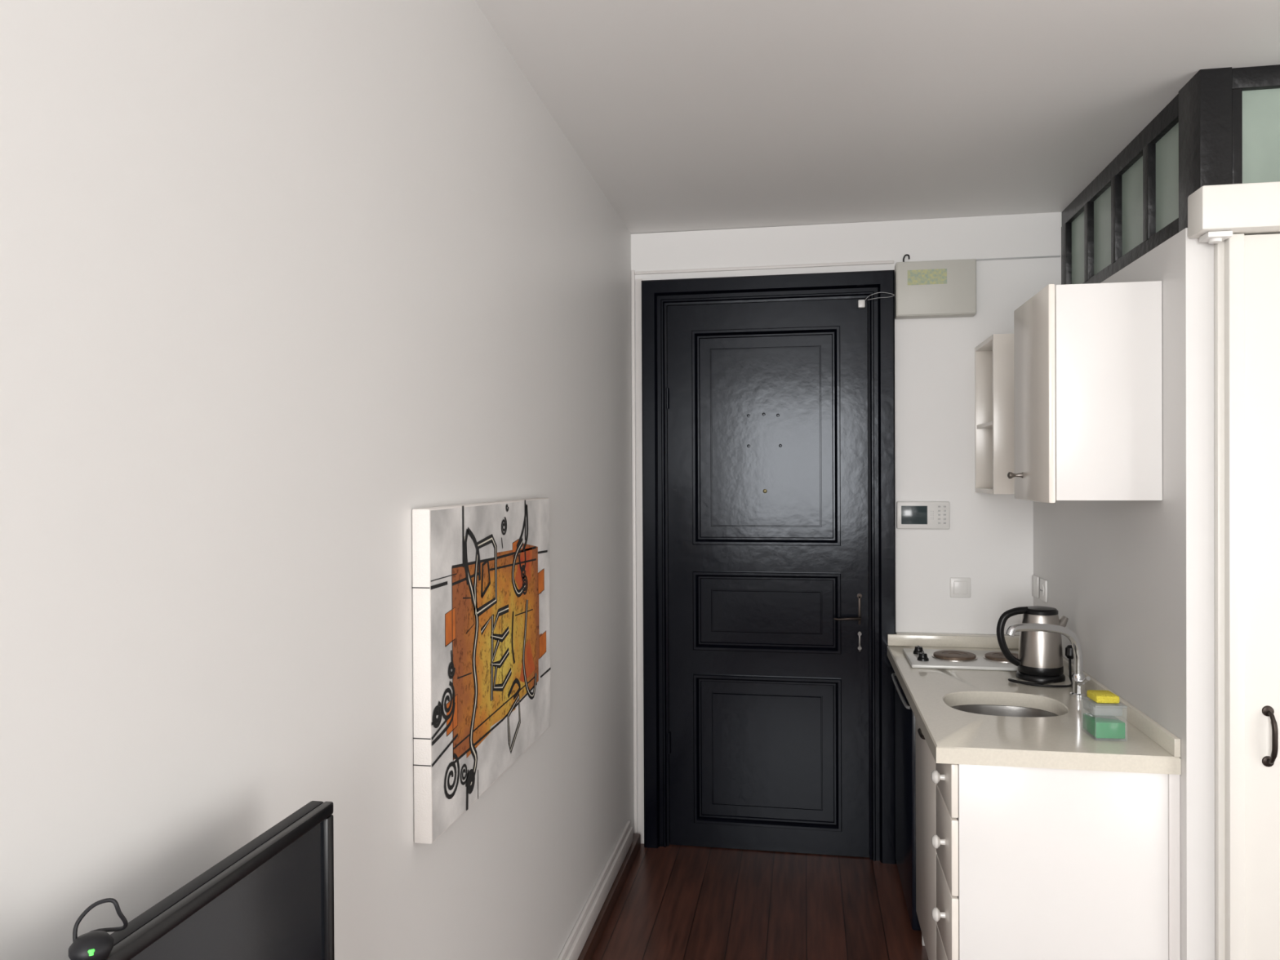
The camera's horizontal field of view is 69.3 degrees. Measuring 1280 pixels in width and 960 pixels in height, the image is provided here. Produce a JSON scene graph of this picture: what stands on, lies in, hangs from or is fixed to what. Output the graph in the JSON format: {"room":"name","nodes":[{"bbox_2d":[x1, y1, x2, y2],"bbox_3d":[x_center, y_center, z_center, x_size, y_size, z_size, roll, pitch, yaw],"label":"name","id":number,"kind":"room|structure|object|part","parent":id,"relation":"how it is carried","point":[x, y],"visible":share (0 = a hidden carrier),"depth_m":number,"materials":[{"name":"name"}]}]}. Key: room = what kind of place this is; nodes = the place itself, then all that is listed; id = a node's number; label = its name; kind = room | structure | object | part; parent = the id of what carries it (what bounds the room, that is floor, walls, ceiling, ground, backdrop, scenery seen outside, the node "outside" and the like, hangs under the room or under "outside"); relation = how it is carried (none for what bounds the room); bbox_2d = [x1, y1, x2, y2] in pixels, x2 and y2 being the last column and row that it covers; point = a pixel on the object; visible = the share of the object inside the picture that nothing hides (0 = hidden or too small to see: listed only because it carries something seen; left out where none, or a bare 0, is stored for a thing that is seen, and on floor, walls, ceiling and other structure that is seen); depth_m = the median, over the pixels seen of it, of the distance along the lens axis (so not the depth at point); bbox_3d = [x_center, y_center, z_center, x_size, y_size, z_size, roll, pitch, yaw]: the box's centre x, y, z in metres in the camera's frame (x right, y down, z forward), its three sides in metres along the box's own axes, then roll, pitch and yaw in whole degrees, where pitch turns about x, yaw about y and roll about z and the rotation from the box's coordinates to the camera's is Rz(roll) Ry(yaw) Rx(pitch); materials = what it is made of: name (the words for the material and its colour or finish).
{"room":"studio apartment","nodes":[
{"label":"studio apartment","id":0,"kind":"room"},
{"bbox_2d":[0,0,634,959],"bbox_3d":[-0.617,0.209,1.127,0.120,2.815,6.000,0,0,10],"label":"wall","id":1,"kind":"structure","parent":0,"point":[282,282],"depth_m":1.35,"materials":[{"name":"paint"}]},
{"bbox_2d":[104,800,334,959],"bbox_3d":[-0.532,0.651,0.882,0.127,0.443,0.733,0,0,10],"label":"television","id":2,"kind":"object","parent":1,"relation":"attached to","point":[272,898],"visible":0.99,"depth_m":1.07,"materials":[{"name":"black plastic"}]},
{"bbox_2d":[68,897,128,959],"bbox_3d":[-0.516,0.429,0.846,0.101,0.102,0.046,0,0,28],"label":"webcam","id":3,"kind":"object","parent":2,"relation":"attached to","point":[98,944],"visible":1,"depth_m":0.82,"materials":[{"name":"black plastic"}]},
{"bbox_2d":[88,948,94,955],"bbox_3d":[-0.482,0.414,0.813,0.006,0.004,0.006,0,0,10],"label":"indicator light","id":4,"kind":"object","parent":3,"relation":"on","point":[91,951],"depth_m":0.81,"materials":[{"name":"green plastic"}]},
{"bbox_2d":[412,497,551,844],"bbox_3d":[-0.345,0.375,2.194,0.039,0.645,0.845,0,0,10],"label":"canvas painting","id":5,"kind":"object","parent":1,"relation":"attached to","point":[482,668],"visible":1,"depth_m":2.01,"materials":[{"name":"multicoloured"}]},
{"bbox_2d":[557,820,640,959],"bbox_3d":[-0.536,1.541,1.093,0.040,0.150,5.945,0,0,10],"label":"baseboard","id":6,"kind":"structure","parent":1,"relation":"attached to","point":[582,943],"depth_m":3.33,"materials":[{"name":"white paint"}]},
{"bbox_2d":[591,843,928,959],"bbox_3d":[1.392,1.648,0.780,4.245,0.080,6.300,0,0,10],"label":"floor","id":7,"kind":"structure","parent":0,"point":[674,902],"depth_m":3.44,"materials":[{"name":"brown wood"}]},
{"bbox_2d":[891,672,920,930],"bbox_3d":[1.244,1.171,3.464,0.551,0.845,0.600,0,0,10],"label":"mini fridge","id":8,"kind":"object","parent":7,"relation":"on","point":[904,717],"visible":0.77,"depth_m":3.38,"materials":[{"name":"black plastic"}]},
{"bbox_3d":[0.984,0.792,3.507,0.027,0.017,0.560,0,0,10],"label":"handle","id":9,"kind":"part","parent":8,"relation":"part of","materials":[{"name":"grey metal"}]},
{"bbox_2d":[915,717,937,959],"bbox_3d":[1.145,1.164,2.904,0.554,0.866,0.497,0,0,10],"label":"base cabinet","id":10,"kind":"object","parent":7,"relation":"on","point":[926,802],"visible":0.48,"depth_m":2.92,"materials":[{"name":"white paint"}]},
{"bbox_3d":[0.864,0.771,2.813,0.034,0.011,0.101,0,0,10],"label":"handle","id":11,"kind":"part","parent":10,"relation":"part of","materials":[{"name":"brown metal"}]},
{"bbox_2d":[887,631,1181,774],"bbox_3d":[1.188,0.684,3.092,0.584,0.089,1.504,0,0,10],"label":"countertop","id":12,"kind":"structure","parent":10,"relation":"on","point":[952,735],"depth_m":2.63,"materials":[{"name":"beige stone"}]},
{"bbox_2d":[902,645,1018,671],"bbox_3d":[1.257,0.661,3.484,0.488,0.042,0.320,0,0,10],"label":"cooktop","id":13,"kind":"object","parent":12,"relation":"in","point":[918,657],"visible":0.84,"depth_m":3.43,"materials":[{"name":"white metal"}]},
{"bbox_3d":[1.075,0.655,3.572,0.042,0.029,0.042,0,0,10],"label":"control knob","id":14,"kind":"part","parent":13,"relation":"part of","materials":[{"name":"black plastic"}]},
{"bbox_3d":[1.053,0.656,3.444,0.042,0.029,0.042,0,0,10],"label":"control knob","id":15,"kind":"part","parent":13,"relation":"part of","materials":[{"name":"black plastic"}]},
{"bbox_2d":[951,704,1058,717],"bbox_3d":[1.120,0.795,2.849,0.371,0.126,0.329,0,0,10],"label":"sink","id":16,"kind":"object","parent":12,"relation":"in","point":[986,709],"visible":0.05,"depth_m":2.99,"materials":[{"name":"silver metal"}]},
{"bbox_2d":[996,605,1073,687],"bbox_3d":[1.371,0.560,3.153,0.233,0.247,0.222,0,0,-28],"label":"electric kettle","id":17,"kind":"object","parent":12,"relation":"on","point":[1039,660],"visible":0.97,"depth_m":3.15,"materials":[{"name":"silver metal"}]},
{"bbox_3d":[1.284,0.540,3.196,0.107,0.206,0.025,0,0,0],"label":"handle","id":18,"kind":"part","parent":17,"relation":"part of","materials":[{"name":"black plastic"}]},
{"bbox_3d":[1.373,0.623,3.102,0.235,0.121,0.123,0,0,-6],"label":"power cord","id":19,"kind":"part","parent":17,"relation":"part of","materials":[{"name":"black plastic"}]},
{"bbox_3d":[1.381,0.448,3.196,0.114,0.021,0.114,0,0,10],"label":"lid","id":20,"kind":"part","parent":17,"relation":"part of","materials":[{"name":"black plastic"}]},
{"bbox_2d":[1005,622,1090,697],"bbox_3d":[1.284,0.565,2.868,0.296,0.242,0.106,0,0,-20],"label":"faucet","id":21,"kind":"object","parent":12,"relation":"on","point":[1078,679],"visible":1,"depth_m":2.91,"materials":[{"name":"silver metal"}]},
{"bbox_3d":[1.268,0.530,2.894,0.284,0.174,0.032,0,0,-18],"label":"spout","id":22,"kind":"part","parent":21,"relation":"part of","materials":[{"name":"silver metal"}]},
{"bbox_3d":[1.382,0.627,2.884,0.016,0.044,0.071,0,0,4],"label":"lever","id":23,"kind":"part","parent":21,"relation":"part of","materials":[{"name":"silver metal"}]},
{"bbox_2d":[1083,713,1124,738],"bbox_3d":[1.247,0.641,2.490,0.082,0.093,0.104,0,0,6],"label":"soap dispenser","id":24,"kind":"object","parent":12,"relation":"on","point":[1106,726],"visible":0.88,"depth_m":2.45,"materials":[{"name":"green plastic"}]},
{"bbox_2d":[1086,689,1119,703],"bbox_3d":[1.247,0.584,2.494,0.061,0.021,0.073,0,0,6],"label":"sponge","id":25,"kind":"object","parent":24,"relation":"on","point":[1097,695],"visible":1,"depth_m":2.46,"materials":[{"name":"yellow"}]},
{"bbox_2d":[931,762,1180,959],"bbox_3d":[1.088,1.167,2.506,0.580,0.866,0.300,0,0,10],"label":"drawer unit","id":26,"kind":"object","parent":7,"relation":"on","point":[1033,864],"visible":0.96,"depth_m":2.36,"materials":[{"name":"white paint"}]},
{"bbox_3d":[0.813,0.811,2.527,0.034,0.036,0.036,0,0,10],"label":"knob","id":27,"kind":"part","parent":26,"relation":"part of","materials":[{"name":"white ceramic"}]},
{"bbox_3d":[0.815,1.188,2.530,0.034,0.036,0.036,0,0,10],"label":"knob","id":28,"kind":"part","parent":26,"relation":"part of","materials":[{"name":"white ceramic"}]},
{"bbox_3d":[0.814,0.988,2.528,0.034,0.036,0.036,0,0,10],"label":"knob","id":29,"kind":"part","parent":26,"relation":"part of","materials":[{"name":"white ceramic"}]},
{"bbox_3d":[1.048,1.391,2.517,0.427,0.198,0.290,0,0,10],"label":"drawer","id":30,"kind":"part","parent":26,"relation":"part of","materials":[{"name":"white paint"}]},
{"bbox_3d":[1.046,0.983,2.515,0.427,0.198,0.290,0,0,10],"label":"drawer","id":31,"kind":"part","parent":26,"relation":"part of","materials":[{"name":"white paint"}]},
{"bbox_3d":[1.045,0.808,2.514,0.427,0.140,0.290,0,0,10],"label":"drawer","id":32,"kind":"part","parent":26,"relation":"part of","materials":[{"name":"white paint"}]},
{"bbox_3d":[1.047,1.187,2.516,0.427,0.198,0.290,0,0,10],"label":"drawer","id":33,"kind":"part","parent":26,"relation":"part of","materials":[{"name":"white paint"}]},
{"bbox_2d":[631,212,1062,833],"bbox_3d":[1.860,0.250,3.795,4.065,2.675,0.120,0,0,10],"label":"wall","id":34,"kind":"structure","parent":0,"point":[988,541],"depth_m":3.84,"materials":[{"name":"white paint"}]},
{"bbox_2d":[631,260,893,844],"bbox_3d":[0.518,0.336,3.967,1.114,2.515,0.012,0,0,10],"label":"trim","id":35,"kind":"structure","parent":34,"relation":"attached to","point":[637,419],"depth_m":4.05,"materials":[{"name":"white paint"}]},
{"bbox_2d":[641,270,896,864],"bbox_3d":[0.543,0.363,3.974,1.062,2.460,0.130,0,0,10],"label":"door","id":36,"kind":"structure","parent":34,"relation":"in","point":[768,401],"depth_m":3.96,"materials":[{"name":"black paint"}]},
{"bbox_3d":[0.869,0.579,3.878,0.114,0.016,0.052,0,0,10],"label":"handle","id":37,"kind":"part","parent":36,"relation":"part of","materials":[{"name":"brown metal"}]},
{"bbox_3d":[0.923,0.542,3.892,0.020,0.130,0.005,0,0,10],"label":"handle plate","id":38,"kind":"part","parent":36,"relation":"part of","materials":[{"name":"brown metal"}]},
{"bbox_3d":[0.924,0.679,3.893,0.016,0.085,0.005,0,0,10],"label":"keyhole plate","id":39,"kind":"part","parent":36,"relation":"part of","materials":[{"name":"grey metal"}]},
{"bbox_2d":[857,292,894,308],"bbox_3d":[0.976,-0.748,3.839,0.150,0.055,0.034,0,0,30],"label":"sensor","id":40,"kind":"object","parent":36,"relation":"attached to","point":[861,303],"visible":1,"depth_m":3.86,"materials":[{"name":"white plastic"}]},
{"bbox_2d":[902,253,910,262],"bbox_3d":[1.098,-0.915,3.835,0.023,0.037,0.032,-1,0,-34],"label":"wall hook","id":41,"kind":"object","parent":34,"relation":"attached to","point":[904,255],"visible":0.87,"depth_m":3.83,"materials":[{"name":"black plastic"}]},
{"bbox_2d":[896,501,950,528],"bbox_3d":[1.174,0.146,3.841,0.212,0.114,0.028,0,0,10],"label":"intercom","id":42,"kind":"object","parent":34,"relation":"attached to","point":[909,514],"visible":1,"depth_m":3.83,"materials":[{"name":"white plastic"}]},
{"bbox_2d":[894,258,976,319],"bbox_3d":[1.211,-0.782,3.801,0.314,0.223,0.082,0,0,10],"label":"electrical box","id":43,"kind":"object","parent":34,"relation":"attached to","point":[931,289],"visible":0.99,"depth_m":3.76,"materials":[{"name":"grey metal"}]},
{"bbox_2d":[950,577,970,597],"bbox_3d":[1.323,0.445,3.824,0.082,0.082,0.014,0,0,10],"label":"light switch","id":44,"kind":"object","parent":34,"relation":"attached to","point":[959,587],"visible":1,"depth_m":3.82,"materials":[{"name":"white plastic"}]},
{"bbox_2d":[976,255,1060,261],"bbox_3d":[1.539,-0.905,3.780,0.333,0.006,0.007,0,0,10],"label":"trim","id":45,"kind":"structure","parent":34,"relation":"attached to","point":[1050,256],"depth_m":3.78,"materials":[{"name":"grey plastic"}]},
{"bbox_2d":[474,0,1279,234],"bbox_3d":[1.377,-1.196,0.763,4.245,0.260,6.300,0,0,10],"label":"ceiling","id":46,"kind":"structure","parent":0,"point":[686,115],"depth_m":2.59,"materials":[{"name":"white paint"}]},
{"bbox_2d":[1033,227,1214,959],"bbox_3d":[1.556,0.487,3.009,0.171,2.215,1.538,0,0,10],"label":"wall","id":47,"kind":"structure","parent":0,"point":[1133,580],"depth_m":2.34,"materials":[{"name":"paint"}]},
{"bbox_2d":[974,333,1014,493],"bbox_3d":[1.458,-0.246,3.608,0.225,0.595,0.378,0,0,10],"label":"wall shelf","id":48,"kind":"object","parent":47,"relation":"attached to","point":[994,415],"visible":0.48,"depth_m":3.44,"materials":[{"name":"white paint"}]},
{"bbox_2d":[1032,574,1039,598],"bbox_3d":[1.590,0.427,3.717,0.010,0.085,0.080,0,0,10],"label":"wall socket","id":49,"kind":"object","parent":47,"relation":"attached to","point":[1035,579],"visible":1,"depth_m":3.70,"materials":[{"name":"white plastic"}]},
{"bbox_2d":[1040,577,1047,602],"bbox_3d":[1.566,0.428,3.597,0.014,0.085,0.085,0,0,10],"label":"wall socket","id":50,"kind":"object","parent":47,"relation":"attached to","point":[1043,583],"visible":1,"depth_m":3.58,"materials":[{"name":"white plastic"}]},
{"bbox_2d":[1007,280,1162,503],"bbox_3d":[1.236,-0.231,2.635,0.322,0.582,0.412,0,0,10],"label":"upper cabinet","id":51,"kind":"object","parent":47,"relation":"attached to","point":[1088,357],"visible":1,"depth_m":2.44,"materials":[{"name":"white paint"}]},
{"bbox_3d":[1.115,-0.014,2.752,0.042,0.020,0.020,0,0,10],"label":"knob","id":52,"kind":"part","parent":51,"relation":"part of","materials":[{"name":"silver metal"}]},
{"bbox_3d":[1.127,-0.231,2.654,0.018,0.582,0.412,0,0,10],"label":"cabinet door","id":53,"kind":"part","parent":51,"relation":"part of","materials":[{"name":"white paint"}]},
{"bbox_2d":[1061,66,1231,284],"bbox_3d":[1.626,-0.853,3.085,0.078,0.462,1.345,0,0,10],"label":"window","id":54,"kind":"structure","parent":47,"relation":"in","point":[1139,202],"depth_m":2.80,"materials":[{"name":"black paint"}]},
{"bbox_3d":[1.699,-0.881,3.567,0.006,0.283,0.256,0,0,10],"label":"pane","id":55,"kind":"part","parent":54,"relation":"part of","materials":[{"name":"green glass"}]},
{"bbox_3d":[1.646,-0.879,3.269,0.006,0.283,0.261,0,0,10],"label":"pane","id":56,"kind":"part","parent":54,"relation":"part of","materials":[{"name":"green glass"}]},
{"bbox_3d":[1.593,-0.877,2.970,0.006,0.283,0.258,0,0,10],"label":"pane","id":57,"kind":"part","parent":54,"relation":"part of","materials":[{"name":"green glass"}]},
{"bbox_3d":[1.542,-0.875,2.684,0.006,0.283,0.236,0,0,10],"label":"pane","id":58,"kind":"part","parent":54,"relation":"part of","materials":[{"name":"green glass"}]},
{"bbox_3d":[2.555,0.487,2.111,2.110,2.215,0.120,0,0,10],"label":"wall","id":59,"kind":"structure","parent":0,"visible":0},
{"bbox_2d":[1199,230,1232,244],"bbox_3d":[1.370,-0.576,2.203,0.054,0.021,0.055,0,0,10],"label":"trim","id":60,"kind":"structure","parent":59,"relation":"attached to","point":[1214,237],"depth_m":2.19,"materials":[{"name":"white plastic"}]},
{"bbox_2d":[1187,181,1279,238],"bbox_3d":[1.956,-0.642,2.103,1.279,0.105,0.089,0,0,10],"label":"trim","id":61,"kind":"structure","parent":59,"relation":"attached to","point":[1248,208],"depth_m":2.16,"materials":[{"name":"white paint"}]},
{"bbox_2d":[1213,233,1279,959],"bbox_3d":[1.776,0.506,2.152,0.779,2.185,0.073,0,0,10],"label":"door","id":62,"kind":"structure","parent":59,"relation":"in","point":[1246,268],"depth_m":2.20,"materials":[{"name":"white paint"}]},
{"bbox_3d":[1.490,0.610,2.185,0.026,0.146,0.036,0,0,10],"label":"handle","id":63,"kind":"part","parent":62,"relation":"part of","materials":[{"name":"brown metal"}]},
{"bbox_2d":[1231,64,1279,183],"bbox_3d":[2.584,-0.852,2.263,2.095,0.460,0.050,0,0,10],"label":"window","id":64,"kind":"structure","parent":59,"relation":"in","point":[1255,91],"depth_m":2.42,"materials":[{"name":"black paint"}]},
{"bbox_3d":[1.838,-0.864,2.393,0.530,0.320,0.006,0,0,10],"label":"pane","id":65,"kind":"part","parent":64,"relation":"part of","materials":[{"name":"green glass"}]}
]}

